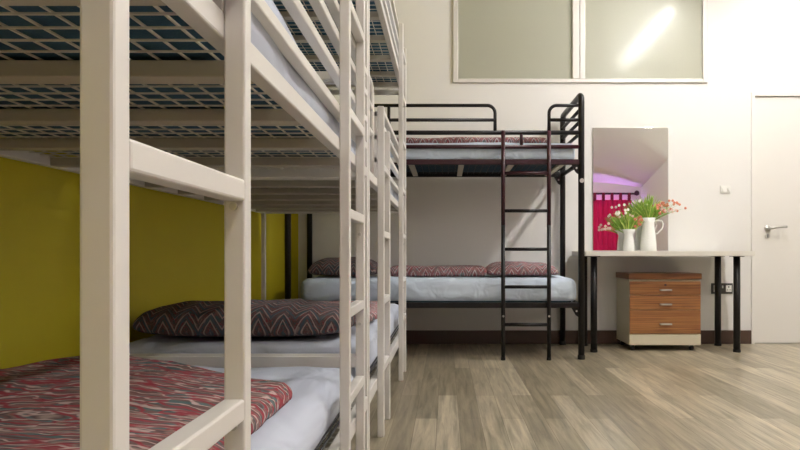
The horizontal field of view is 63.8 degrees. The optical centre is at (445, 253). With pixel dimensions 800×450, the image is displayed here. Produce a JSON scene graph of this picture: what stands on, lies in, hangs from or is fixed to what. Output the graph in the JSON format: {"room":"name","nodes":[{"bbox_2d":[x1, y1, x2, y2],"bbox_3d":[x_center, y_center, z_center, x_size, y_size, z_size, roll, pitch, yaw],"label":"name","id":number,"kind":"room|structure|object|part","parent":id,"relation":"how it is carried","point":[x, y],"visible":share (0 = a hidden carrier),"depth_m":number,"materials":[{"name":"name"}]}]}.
{"room":"dormitory","nodes":[
{"label":"dormitory","id":0,"kind":"room"},
{"bbox_2d":[0,151,291,368],"bbox_3d":[-1.333,-0.825,1.160,0.100,3.150,8.520,0,0,0],"label":"wall","id":1,"kind":"structure","parent":0,"point":[176,242],"depth_m":2.20,"materials":[{"name":"yellow paint"}]},
{"bbox_2d":[298,0,799,329],"bbox_3d":[1.433,-0.825,5.370,5.433,3.150,0.100,0,0,0],"label":"wall","id":2,"kind":"structure","parent":0,"point":[754,45],"depth_m":5.32,"materials":[{"name":"paint"}]},
{"bbox_2d":[292,214,297,298],"bbox_3d":[-1.256,-0.881,5.318,0.055,3.038,0.004,0,0,0],"label":"trim","id":3,"kind":"structure","parent":2,"relation":"attached to","point":[294,216],"depth_m":5.32,"materials":[{"name":"yellow paint"}]},
{"bbox_2d":[390,330,750,343],"bbox_3d":[0.625,0.694,5.312,3.816,0.112,0.016,0,0,0],"label":"baseboard","id":4,"kind":"structure","parent":2,"relation":"attached to","point":[412,336],"depth_m":5.30,"materials":[{"name":"wood"}]},
{"bbox_2d":[453,0,707,82],"bbox_3d":[1.114,-1.833,5.325,2.112,0.833,0.050,0,0,0],"label":"window","id":5,"kind":"structure","parent":2,"relation":"in","point":[495,41],"depth_m":5.33,"materials":[{"name":"glass"}]},
{"bbox_3d":[0.574,-1.833,5.328,0.948,0.773,0.008,0,0,0],"label":"pane","id":6,"kind":"part","parent":5,"relation":"part of","materials":[{"name":"clear glass"}]},
{"bbox_3d":[1.641,-1.833,5.328,0.973,0.773,0.008,0,0,0],"label":"pane","id":7,"kind":"part","parent":5,"relation":"part of","materials":[{"name":"clear glass"}]},
{"bbox_2d":[592,127,667,250],"bbox_3d":[1.532,-0.534,5.314,0.630,1.025,0.012,0,0,0],"label":"mirror","id":8,"kind":"object","parent":2,"relation":"attached to","point":[629,164],"visible":0.94,"depth_m":5.31,"materials":[{"name":"mirror"}]},
{"bbox_2d":[711,283,732,293],"bbox_3d":[2.292,0.291,5.313,0.178,0.088,0.014,0,0,0],"label":"wall socket","id":9,"kind":"object","parent":2,"relation":"attached to","point":[726,288],"visible":0.81,"depth_m":5.31,"materials":[{"name":"white plastic"}]},
{"bbox_2d":[720,186,730,192],"bbox_3d":[2.320,-0.532,5.311,0.086,0.060,0.018,0,0,0],"label":"light switch","id":10,"kind":"object","parent":2,"relation":"attached to","point":[723,189],"visible":1,"depth_m":5.31,"materials":[{"name":"white plastic"}]},
{"bbox_2d":[751,93,799,343],"bbox_3d":[2.967,-0.292,5.331,0.865,2.085,0.158,0,0,0],"label":"door","id":11,"kind":"structure","parent":2,"relation":"in","point":[775,117],"depth_m":5.33,"materials":[{"name":"paint"}]},
{"bbox_3d":[2.727,-0.208,5.288,0.162,0.052,0.072,0,0,0],"label":"handle","id":12,"kind":"part","parent":11,"relation":"part of","materials":[{"name":"metal"}]},
{"bbox_2d":[319,343,799,449],"bbox_3d":[1.433,0.800,1.710,5.633,0.100,9.620,0,0,0],"label":"floor","id":13,"kind":"structure","parent":0,"point":[449,396],"depth_m":3.29,"materials":[{"name":"brown wood"}]},
{"bbox_2d":[0,0,367,449],"bbox_3d":[-0.752,-0.324,1.265,0.999,2.148,2.080,0,0,0],"label":"bunk bed","id":14,"kind":"object","parent":13,"relation":"on","point":[104,71],"visible":0.93,"depth_m":0.83,"materials":[{"name":"beige paint"}]},
{"bbox_3d":[-1.238,-0.288,1.265,0.027,0.034,2.026,0,0,0],"label":"rail","id":15,"kind":"part","parent":14,"relation":"part of","materials":[{"name":"white metal"}]},
{"bbox_2d":[0,0,355,156],"bbox_3d":[-0.762,-0.396,1.253,0.929,0.181,2.005,0,0,0],"label":"mattress","id":16,"kind":"object","parent":14,"relation":"on","point":[260,38],"visible":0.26,"depth_m":1.16,"materials":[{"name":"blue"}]},
{"bbox_3d":[-0.766,0.387,2.292,0.918,0.040,0.025,0,0,0],"label":"rail","id":17,"kind":"part","parent":14,"relation":"part of","materials":[{"name":"beige paint"}]},
{"bbox_3d":[-0.293,-0.288,1.265,0.027,0.034,2.026,0,0,0],"label":"rail","id":18,"kind":"part","parent":14,"relation":"part of","materials":[{"name":"beige paint"}]},
{"bbox_2d":[191,365,353,449],"bbox_3d":[-0.763,0.426,1.256,0.922,0.159,1.997,0,0,0],"label":"mattress","id":19,"kind":"object","parent":14,"relation":"on","point":[304,422],"visible":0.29,"depth_m":1.58,"materials":[{"name":"grey fabric"}]},
{"bbox_2d":[0,355,291,449],"bbox_3d":[-0.768,0.314,1.201,0.809,0.087,1.218,0,0,0],"label":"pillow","id":20,"kind":"object","parent":19,"relation":"on","point":[40,401],"visible":0.7,"depth_m":1.29,"materials":[{"name":"fabric"}]},
{"bbox_3d":[-0.766,-0.288,2.292,0.918,0.034,0.027,0,0,0],"label":"rail","id":21,"kind":"part","parent":14,"relation":"part of","materials":[{"name":"beige paint"}]},
{"bbox_3d":[-0.292,-0.382,1.383,0.025,0.023,1.791,0,0,0],"label":"guard rail","id":22,"kind":"part","parent":14,"relation":"part of","materials":[{"name":"white metal"}]},
{"bbox_3d":[-0.292,-0.475,1.383,0.025,0.023,1.791,0,0,0],"label":"guard rail","id":23,"kind":"part","parent":14,"relation":"part of","materials":[{"name":"white metal"}]},
{"bbox_3d":[-0.766,-0.635,2.292,0.918,0.030,0.025,0,0,0],"label":"rail","id":24,"kind":"part","parent":14,"relation":"part of","materials":[{"name":"beige paint"}]},
{"bbox_3d":[-0.292,-0.570,1.383,0.025,0.023,1.791,0,0,0],"label":"guard rail","id":25,"kind":"part","parent":14,"relation":"part of","materials":[{"name":"beige paint"}]},
{"bbox_3d":[-0.292,-0.643,1.542,0.025,0.023,1.472,0,0,0],"label":"guard rail","id":26,"kind":"part","parent":14,"relation":"part of","materials":[{"name":"beige paint"}]},
{"bbox_3d":[-0.293,0.531,1.265,0.027,0.048,2.026,0,0,0],"label":"rail","id":27,"kind":"part","parent":14,"relation":"part of","materials":[{"name":"beige paint"}]},
{"bbox_3d":[-0.293,-0.320,2.292,0.027,2.140,0.027,0,0,0],"label":"post","id":28,"kind":"part","parent":14,"relation":"part of","materials":[{"name":"white metal"}]},
{"bbox_2d":[129,0,405,449],"bbox_3d":[-0.752,-0.324,3.342,0.999,2.148,2.035,0,0,0],"label":"bunk bed","id":29,"kind":"object","parent":13,"relation":"on","point":[268,195],"visible":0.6,"depth_m":3.04,"materials":[{"name":"beige paint"}]},
{"bbox_3d":[-1.238,-0.288,3.342,0.027,0.034,1.981,0,0,0],"label":"rail","id":30,"kind":"part","parent":29,"relation":"part of","materials":[{"name":"white metal"}]},
{"bbox_3d":[-0.766,0.387,2.338,0.918,0.040,0.025,0,0,0],"label":"rail","id":31,"kind":"part","parent":29,"relation":"part of","materials":[{"name":"beige paint"}]},
{"bbox_3d":[-0.766,-0.288,2.338,0.918,0.034,0.027,0,0,0],"label":"rail","id":32,"kind":"part","parent":29,"relation":"part of","materials":[{"name":"beige paint"}]},
{"bbox_3d":[-1.238,-0.320,4.346,0.027,2.140,0.027,0,0,0],"label":"post","id":33,"kind":"part","parent":29,"relation":"part of","materials":[{"name":"beige paint"}]},
{"bbox_2d":[129,303,398,377],"bbox_3d":[-0.763,0.415,3.340,0.924,0.182,1.965,0,0,0],"label":"mattress","id":34,"kind":"object","parent":29,"relation":"on","point":[327,343],"visible":0.26,"depth_m":2.39,"materials":[{"name":"grey fabric"}]},
{"bbox_2d":[133,298,355,336],"bbox_3d":[-0.790,0.258,2.623,0.830,0.136,0.475,0,0,0],"label":"pillow","id":35,"kind":"object","parent":34,"relation":"on","point":[281,317],"visible":0.8,"depth_m":2.40,"materials":[{"name":"fabric"}]},
{"bbox_2d":[323,301,376,321],"bbox_3d":[-0.759,0.291,3.269,0.862,0.066,0.688,0,0,0],"label":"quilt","id":36,"kind":"object","parent":34,"relation":"on","point":[373,304],"visible":0.06,"depth_m":3.18,"materials":[{"name":"fabric"}]},
{"bbox_3d":[-0.766,-0.288,4.346,0.918,0.034,0.027,0,0,0],"label":"rail","id":37,"kind":"part","parent":29,"relation":"part of","materials":[{"name":"white metal"}]},
{"bbox_2d":[273,1,396,81],"bbox_3d":[-0.763,-1.178,3.340,0.918,0.131,1.966,0,0,0],"label":"mattress","id":38,"kind":"object","parent":29,"relation":"on","point":[376,48],"visible":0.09,"depth_m":3.42,"materials":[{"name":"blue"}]},
{"bbox_3d":[-0.766,-0.635,2.338,0.918,0.030,0.025,0,0,0],"label":"rail","id":39,"kind":"part","parent":29,"relation":"part of","materials":[{"name":"beige paint"}]},
{"bbox_3d":[-0.766,-1.095,4.346,0.918,0.034,0.027,0,0,0],"label":"rail","id":40,"kind":"part","parent":29,"relation":"part of","materials":[{"name":"beige paint"}]},
{"bbox_3d":[-0.293,-0.320,2.338,0.027,2.140,0.027,0,0,0],"label":"post","id":41,"kind":"part","parent":29,"relation":"part of","materials":[{"name":"white metal"}]},
{"bbox_3d":[-0.293,-0.488,2.439,0.023,0.366,0.174,0,0,0],"label":"guard rail","id":42,"kind":"part","parent":29,"relation":"part of","materials":[{"name":"beige paint"}]},
{"bbox_2d":[355,143,398,201],"bbox_3d":[-0.762,-0.386,3.340,0.925,0.161,1.974,0,0,0],"label":"mattress","id":43,"kind":"object","parent":29,"relation":"on","point":[394,194],"visible":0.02,"depth_m":3.80,"materials":[{"name":"grey fabric"}]},
{"bbox_3d":[-0.293,-0.288,3.342,0.027,0.034,1.981,0,0,0],"label":"rail","id":44,"kind":"part","parent":29,"relation":"part of","materials":[{"name":"beige paint"}]},
{"bbox_3d":[-0.293,0.531,3.342,0.027,0.048,1.981,0,0,0],"label":"rail","id":45,"kind":"part","parent":29,"relation":"part of","materials":[{"name":"beige metal"}]},
{"bbox_3d":[-0.293,-1.095,3.342,0.027,0.034,1.981,0,0,0],"label":"rail","id":46,"kind":"part","parent":29,"relation":"part of","materials":[{"name":"beige paint"}]},
{"bbox_3d":[-0.292,-0.570,3.471,0.025,0.023,1.723,0,0,0],"label":"guard rail","id":47,"kind":"part","parent":29,"relation":"part of","materials":[{"name":"white metal"}]},
{"bbox_3d":[-0.292,-0.475,3.471,0.025,0.023,1.723,0,0,0],"label":"guard rail","id":48,"kind":"part","parent":29,"relation":"part of","materials":[{"name":"white metal"}]},
{"bbox_3d":[-0.292,-0.382,3.471,0.025,0.023,1.723,0,0,0],"label":"guard rail","id":49,"kind":"part","parent":29,"relation":"part of","materials":[{"name":"beige paint"}]},
{"bbox_3d":[-0.292,-1.169,3.342,0.025,0.023,1.981,0,0,0],"label":"guard rail","id":50,"kind":"part","parent":29,"relation":"part of","materials":[{"name":"white metal"}]},
{"bbox_3d":[-0.292,-0.643,3.609,0.025,0.023,1.448,0,0,0],"label":"guard rail","id":51,"kind":"part","parent":29,"relation":"part of","materials":[{"name":"beige metal"}]},
{"bbox_3d":[-0.292,-1.258,3.342,0.025,0.023,1.981,0,0,0],"label":"guard rail","id":52,"kind":"part","parent":29,"relation":"part of","materials":[{"name":"beige paint"}]},
{"bbox_3d":[-0.292,-1.349,3.342,0.025,0.023,1.981,0,0,0],"label":"guard rail","id":53,"kind":"part","parent":29,"relation":"part of","materials":[{"name":"beige paint"}]},
{"bbox_2d":[285,93,584,360],"bbox_3d":[-0.081,-0.200,4.887,2.134,1.900,0.808,0,0,0],"label":"bunk bed","id":54,"kind":"object","parent":13,"relation":"on","point":[578,165],"visible":0.53,"depth_m":4.53,"materials":[{"name":"black paint"}]},
{"bbox_3d":[-1.122,-0.206,4.902,0.045,1.888,0.769,0,0,0],"label":"frame","id":55,"kind":"part","parent":54,"relation":"part of","materials":[{"name":"black paint"}]},
{"bbox_3d":[-0.381,-0.959,4.540,1.482,0.205,0.024,0,0,0],"label":"guard rail","id":56,"kind":"part","parent":54,"relation":"part of","materials":[{"name":"black metal"}]},
{"bbox_2d":[301,275,575,301],"bbox_3d":[-0.053,0.263,4.901,1.984,0.190,0.699,0,0,0],"label":"mattress","id":57,"kind":"object","parent":54,"relation":"on","point":[487,288],"visible":0.64,"depth_m":4.56,"materials":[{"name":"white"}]},
{"bbox_2d":[308,257,376,275],"bbox_3d":[-0.760,0.098,4.870,0.520,0.147,0.500,0,0,0],"label":"pillow","id":58,"kind":"object","parent":57,"relation":"on","point":[326,266],"visible":0.62,"depth_m":4.65,"materials":[{"name":"fabric"}]},
{"bbox_2d":[390,265,486,276],"bbox_3d":[-0.061,0.131,4.919,0.726,0.078,0.492,0,0,0],"label":"quilt","id":59,"kind":"object","parent":57,"relation":"on","point":[446,270],"visible":0.94,"depth_m":4.68,"materials":[{"name":"fabric"}]},
{"bbox_2d":[485,261,558,275],"bbox_3d":[0.565,0.115,4.890,0.550,0.114,0.500,0,0,0],"label":"pillow","id":60,"kind":"object","parent":57,"relation":"on","point":[512,268],"visible":0.87,"depth_m":4.66,"materials":[{"name":"fabric"}]},
{"bbox_3d":[-0.387,-0.947,4.540,1.470,0.023,0.024,0,0,0],"label":"guard rail","id":61,"kind":"part","parent":54,"relation":"part of","materials":[{"name":"black metal"}]},
{"bbox_3d":[-0.081,-0.648,5.265,2.082,0.038,0.028,0,0,0],"label":"rail","id":62,"kind":"part","parent":54,"relation":"part of","materials":[{"name":"black metal"}]},
{"bbox_2d":[390,142,574,171],"bbox_3d":[-0.072,-0.728,4.902,2.000,0.143,0.691,0,0,0],"label":"mattress","id":63,"kind":"object","parent":54,"relation":"on","point":[410,153],"visible":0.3,"depth_m":4.56,"materials":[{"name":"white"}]},
{"bbox_2d":[390,137,546,142],"bbox_3d":[0.099,-0.827,4.900,1.307,0.058,0.489,0,0,0],"label":"quilt","id":64,"kind":"object","parent":63,"relation":"on","point":[447,139],"visible":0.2,"depth_m":4.66,"materials":[{"name":"fabric"}]},
{"bbox_3d":[-0.081,-0.857,4.540,2.082,0.031,0.032,0,0,0],"label":"guard rail","id":65,"kind":"part","parent":54,"relation":"part of","materials":[{"name":"black metal"}]},
{"bbox_3d":[-0.081,0.367,4.540,2.082,0.038,0.028,0,0,0],"label":"rail","id":66,"kind":"part","parent":54,"relation":"part of","materials":[{"name":"black metal"}]},
{"bbox_3d":[-0.081,-0.648,4.540,2.082,0.038,0.028,0,0,0],"label":"rail","id":67,"kind":"part","parent":54,"relation":"part of","materials":[{"name":"black metal"}]},
{"bbox_3d":[-0.081,-0.757,4.540,2.082,0.027,0.028,0,0,0],"label":"guard rail","id":68,"kind":"part","parent":54,"relation":"part of","materials":[{"name":"black metal"}]},
{"bbox_3d":[0.840,-0.959,4.540,0.241,0.205,0.024,0,0,0],"label":"guard rail","id":69,"kind":"part","parent":54,"relation":"part of","materials":[{"name":"black metal"}]},
{"bbox_3d":[0.846,-0.947,4.540,0.229,0.023,0.024,0,0,0],"label":"guard rail","id":70,"kind":"part","parent":54,"relation":"part of","materials":[{"name":"black metal"}]},
{"bbox_3d":[0.960,-0.648,4.902,0.032,0.031,0.725,0,0,0],"label":"rail","id":71,"kind":"part","parent":54,"relation":"part of","materials":[{"name":"black metal"}]},
{"bbox_3d":[0.960,-1.030,4.902,0.026,0.025,0.725,0,0,0],"label":"rail","id":72,"kind":"part","parent":54,"relation":"part of","materials":[{"name":"black metal"}]},
{"bbox_3d":[0.960,-0.945,4.902,0.026,0.025,0.725,0,0,0],"label":"rail","id":73,"kind":"part","parent":54,"relation":"part of","materials":[{"name":"black metal"}]},
{"bbox_3d":[0.960,-0.860,4.902,0.026,0.025,0.725,0,0,0],"label":"rail","id":74,"kind":"part","parent":54,"relation":"part of","materials":[{"name":"black metal"}]},
{"bbox_3d":[0.960,-0.206,4.902,0.045,1.888,0.769,0,0,0],"label":"frame","id":75,"kind":"part","parent":54,"relation":"part of","materials":[{"name":"black paint"}]},
{"bbox_2d":[616,272,701,349],"bbox_3d":[1.685,0.451,5.093,0.562,0.597,0.403,0,0,0],"label":"base cabinet","id":76,"kind":"object","parent":13,"relation":"on","point":[654,308],"visible":1,"depth_m":4.92,"materials":[{"name":"brown wood"}]},
{"bbox_3d":[1.685,0.526,4.925,0.544,0.182,0.018,0,0,0],"label":"drawer","id":77,"kind":"part","parent":76,"relation":"part of","materials":[{"name":"brown wood"}]},
{"bbox_3d":[1.685,0.377,4.925,0.544,0.111,0.018,0,0,0],"label":"drawer","id":78,"kind":"part","parent":76,"relation":"part of","materials":[{"name":"brown wood"}]},
{"bbox_3d":[1.685,0.266,4.925,0.544,0.104,0.018,0,0,0],"label":"drawer","id":79,"kind":"part","parent":76,"relation":"part of","materials":[{"name":"brown wood"}]},
{"bbox_2d":[572,251,754,352],"bbox_3d":[1.676,0.366,5.040,1.268,0.768,0.520,0,0,0],"label":"desk","id":80,"kind":"object","parent":13,"relation":"on","point":[593,255],"visible":0.83,"depth_m":4.85,"materials":[{"name":"white laminate"}]},
{"bbox_3d":[1.125,0.379,5.210,0.050,0.718,0.050,0,0,0],"label":"leg","id":81,"kind":"part","parent":80,"relation":"part of","materials":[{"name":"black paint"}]},
{"bbox_3d":[1.125,0.379,4.870,0.050,0.718,0.050,0,0,0],"label":"leg","id":82,"kind":"part","parent":80,"relation":"part of","materials":[{"name":"black paint"}]},
{"bbox_2d":[620,229,635,250],"bbox_3d":[1.489,-0.110,5.219,0.114,0.183,0.112,0,0,-44],"label":"jug","id":83,"kind":"object","parent":80,"relation":"on","point":[628,242],"visible":0.95,"depth_m":5.18,"materials":[{"name":"white ceramic"}]},
{"bbox_2d":[604,203,644,232],"bbox_3d":[1.466,-0.275,5.195,0.367,0.262,0.094,0,0,0],"label":"bouquet","id":84,"kind":"object","parent":83,"relation":"in","point":[631,221],"visible":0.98,"depth_m":5.19,"materials":[{"name":"green plant"}]},
{"bbox_2d":[640,217,663,250],"bbox_3d":[1.669,-0.159,5.235,0.185,0.280,0.132,0,0,-29],"label":"jug","id":85,"kind":"object","parent":80,"relation":"on","point":[648,235],"visible":0.93,"depth_m":5.18,"materials":[{"name":"white ceramic"}]},
{"bbox_2d":[630,193,686,219],"bbox_3d":[1.712,-0.365,5.199,0.471,0.254,0.102,0,0,0],"label":"bouquet","id":86,"kind":"object","parent":85,"relation":"in","point":[647,211],"visible":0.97,"depth_m":5.20,"materials":[{"name":"green plant"}]},
{"bbox_3d":[1.746,-0.337,5.198,0.376,0.195,0.072,0,0,-5],"label":"stem","id":87,"kind":"part","parent":86,"relation":"part of","materials":[{"name":"green plant"}]},
{"bbox_3d":[1.740,-0.213,5.225,0.080,0.128,0.012,0,0,0],"label":"handle","id":88,"kind":"part","parent":85,"relation":"part of","materials":[{"name":"white ceramic"}]},
{"bbox_3d":[2.213,0.379,5.210,0.050,0.718,0.050,0,0,0],"label":"leg","id":89,"kind":"part","parent":80,"relation":"part of","materials":[{"name":"black paint"}]},
{"bbox_3d":[2.213,0.379,4.870,0.050,0.718,0.050,0,0,0],"label":"leg","id":90,"kind":"part","parent":80,"relation":"part of","materials":[{"name":"black paint"}]}
]}

